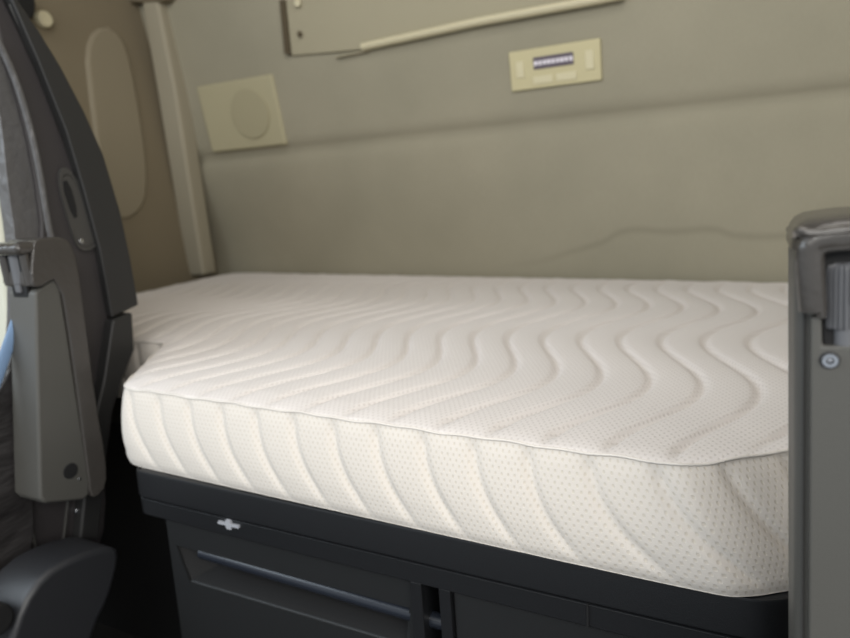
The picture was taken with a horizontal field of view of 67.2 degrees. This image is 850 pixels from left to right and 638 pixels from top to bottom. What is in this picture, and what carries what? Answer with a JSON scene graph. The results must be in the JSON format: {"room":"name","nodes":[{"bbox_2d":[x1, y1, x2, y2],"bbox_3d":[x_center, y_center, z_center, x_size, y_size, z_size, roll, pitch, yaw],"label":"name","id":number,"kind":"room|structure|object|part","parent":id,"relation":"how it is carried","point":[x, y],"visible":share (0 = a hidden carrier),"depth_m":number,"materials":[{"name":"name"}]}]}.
{"room":"vehicle interior","nodes":[
{"label":"vehicle interior","id":0,"kind":"room"},
{"bbox_2d":[91,621,139,637],"bbox_3d":[0.040,0.789,0.409,2.600,0.050,2.400,2,14,27],"label":"floor","id":1,"kind":"structure","parent":0,"point":[100,630],"depth_m":1.27,"materials":[{"name":"carpet"}]},
{"bbox_2d":[0,0,137,637],"bbox_3d":[-0.722,0.162,0.737,0.540,1.138,0.706,2,14,27],"label":"seat","id":2,"kind":"object","parent":1,"relation":"on","point":[67,285],"visible":0.99,"depth_m":0.79,"materials":[{"name":"plastic"}]},
{"bbox_3d":[-0.688,-0.108,0.901,0.360,0.430,0.088,2,14,27],"label":"backrest","id":3,"kind":"part","parent":2,"relation":"part of","materials":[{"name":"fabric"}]},
{"bbox_2d":[0,320,13,385],"bbox_3d":[-0.507,0.061,0.762,0.014,0.148,0.112,0,13,18],"label":"belt","id":4,"kind":"object","parent":2,"relation":"attached to","point":[6,350],"visible":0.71,"depth_m":0.77,"materials":[{"name":"blue fabric"}]},
{"bbox_3d":[-0.477,0.322,0.692,0.050,0.036,0.036,2,14,27],"label":"recliner knob","id":5,"kind":"part","parent":2,"relation":"part of","materials":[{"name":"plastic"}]},
{"bbox_2d":[0,367,33,570],"bbox_3d":[-0.710,0.194,0.854,0.420,0.265,0.135,2,14,27],"label":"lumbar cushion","id":6,"kind":"object","parent":2,"relation":"on","point":[16,511],"depth_m":0.78,"materials":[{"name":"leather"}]},
{"bbox_3d":[-0.473,0.094,0.784,0.052,0.284,0.076,2,14,27],"label":"armrest","id":7,"kind":"part","parent":2,"relation":"part of","materials":[{"name":"plastic"}]},
{"bbox_3d":[-0.672,-0.037,0.915,0.400,0.748,0.185,2,14,27],"label":"panel","id":8,"kind":"part","parent":2,"relation":"part of","materials":[{"name":"plastic"}]},
{"bbox_3d":[-0.470,-0.147,0.863,0.008,0.111,0.039,2,14,27],"label":"slot frame","id":9,"kind":"part","parent":2,"relation":"part of","materials":[{"name":"grey plastic"}]},
{"bbox_3d":[-0.468,-0.146,0.862,0.003,0.098,0.034,2,14,27],"label":"slot plate","id":10,"kind":"part","parent":2,"relation":"part of","materials":[{"name":"grey plastic"}]},
{"bbox_2d":[97,397,787,637],"bbox_3d":[0.109,0.355,1.031,1.985,0.522,0.809,2,14,27],"label":"bunk base","id":11,"kind":"object","parent":1,"relation":"on","point":[196,558],"visible":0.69,"depth_m":0.66,"materials":[{"name":"black plastic"}]},
{"bbox_3d":[-0.153,0.367,0.728,0.344,0.264,0.020,2,14,27],"label":"drawer","id":12,"kind":"part","parent":11,"relation":"part of","materials":[{"name":"black plastic"}]},
{"bbox_3d":[0.012,0.371,0.655,0.012,0.263,0.054,2,14,27],"label":"post","id":13,"kind":"part","parent":11,"relation":"part of","materials":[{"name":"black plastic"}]},
{"bbox_3d":[0.038,0.372,0.642,0.012,0.263,0.054,2,14,27],"label":"post","id":14,"kind":"part","parent":11,"relation":"part of","materials":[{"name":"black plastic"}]},
{"bbox_2d":[117,273,787,596],"bbox_3d":[0.127,0.045,0.980,1.946,0.102,0.889,2,14,27],"label":"mattress","id":15,"kind":"object","parent":11,"relation":"on","point":[633,428],"visible":0.73,"depth_m":0.65,"materials":[{"name":"white fabric"}]},
{"bbox_3d":[0.018,0.198,0.636,0.774,0.034,0.111,2,14,27],"label":"rail","id":16,"kind":"part","parent":11,"relation":"part of","materials":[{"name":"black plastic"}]},
{"bbox_3d":[0.132,0.378,0.587,0.204,0.262,0.030,2,14,27],"label":"drawer","id":17,"kind":"part","parent":11,"relation":"part of","materials":[{"name":"black plastic"}]},
{"bbox_2d":[786,206,849,637],"bbox_3d":[0.378,0.197,0.048,0.614,1.210,0.557,2,14,27],"label":"passenger seat","id":18,"kind":"object","parent":1,"relation":"on","point":[818,240],"visible":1,"depth_m":0.30,"materials":[{"name":"plastic"}]},
{"bbox_3d":[0.234,0.152,0.341,0.067,0.390,0.062,-1,12,27],"label":"armrest","id":19,"kind":"part","parent":18,"relation":"part of","materials":[{"name":"plastic"}]},
{"bbox_3d":[0.221,0.174,0.316,0.056,0.360,0.009,-1,12,27],"label":"plate","id":20,"kind":"part","parent":18,"relation":"part of","materials":[{"name":"plastic"}]},
{"bbox_2d":[819,351,840,368],"bbox_3d":[0.184,0.018,0.291,0.008,0.008,0.003,-1,12,27],"label":"screw","id":21,"kind":"object","parent":18,"relation":"in","point":[827,359],"depth_m":0.29,"materials":[{"name":"silver metal"}]},
{"bbox_3d":[0.191,0.003,0.290,0.011,0.020,0.011,-1,12,27],"label":"roller stem","id":22,"kind":"part","parent":18,"relation":"part of","materials":[{"name":"grey plastic"}]},
{"bbox_2d":[30,0,217,292],"bbox_3d":[-0.907,-0.357,1.266,0.060,1.950,1.250,2,14,27],"label":"wall","id":23,"kind":"structure","parent":0,"point":[153,235],"depth_m":1.59,"materials":[{"name":"beige plastic"}]},
{"bbox_2d":[17,0,52,27],"bbox_3d":[-0.808,-0.641,1.319,0.045,0.064,0.104,0,13,17],"label":"wall fixture","id":24,"kind":"object","parent":23,"relation":"attached to","point":[43,19],"visible":0.65,"depth_m":1.34,"materials":[{"name":"plastic"}]},
{"bbox_3d":[-0.816,-0.634,1.292,0.040,0.064,0.041,2,14,27],"label":"knob","id":25,"kind":"part","parent":24,"relation":"part of","materials":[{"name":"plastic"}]},
{"bbox_2d":[85,27,146,219],"bbox_3d":[-0.743,-0.464,1.534,0.030,0.445,0.140,2,14,27],"label":"trim","id":26,"kind":"structure","parent":23,"relation":"attached to","point":[115,115],"depth_m":1.52,"materials":[{"name":"beige plastic"}]},
{"bbox_2d":[143,2,215,274],"bbox_3d":[-0.631,-0.485,1.643,0.076,0.760,0.156,-7,13,-13],"label":"trim","id":27,"kind":"structure","parent":23,"relation":"attached to","point":[173,98],"depth_m":1.63,"materials":[{"name":"beige plastic"}]},
{"bbox_2d":[139,0,849,282],"bbox_3d":[0.435,-0.415,1.102,2.600,1.950,0.246,2,14,27],"label":"wall","id":28,"kind":"structure","parent":0,"point":[708,126],"depth_m":1.27,"materials":[{"name":"plastic"}]},
{"bbox_2d":[128,0,174,4],"bbox_3d":[-0.665,-0.776,1.545,0.182,0.046,0.056,2,14,27],"label":"trim","id":29,"kind":"structure","parent":28,"relation":"attached to","point":[139,2],"depth_m":1.52,"materials":[{"name":"beige plastic"}]},
{"bbox_2d":[197,74,287,151],"bbox_3d":[-0.448,-0.498,1.563,0.239,0.159,0.038,2,14,27],"label":"speaker cover","id":30,"kind":"object","parent":28,"relation":"attached to","point":[240,114],"visible":1,"depth_m":1.55,"materials":[{"name":"beige plastic"}]},
{"bbox_2d":[231,89,269,138],"bbox_3d":[-0.421,-0.493,1.541,0.116,0.114,0.022,2,14,27],"label":"grille","id":31,"kind":"object","parent":30,"relation":"attached to","point":[250,108],"depth_m":1.54,"materials":[{"name":"beige plastic"}]},
{"bbox_2d":[279,0,619,57],"bbox_3d":[0.006,-0.682,1.247,0.736,0.260,0.059,2,14,27],"label":"panel","id":32,"kind":"object","parent":28,"relation":"attached to","point":[309,27],"visible":1,"depth_m":1.31,"materials":[{"name":"beige plastic"}]},
{"bbox_2d":[509,38,601,90],"bbox_3d":[0.246,-0.479,1.211,0.174,0.072,0.022,2,14,27],"label":"control panel","id":33,"kind":"object","parent":28,"relation":"attached to","point":[580,61],"visible":1,"depth_m":1.20,"materials":[{"name":"beige plastic"}]}
]}

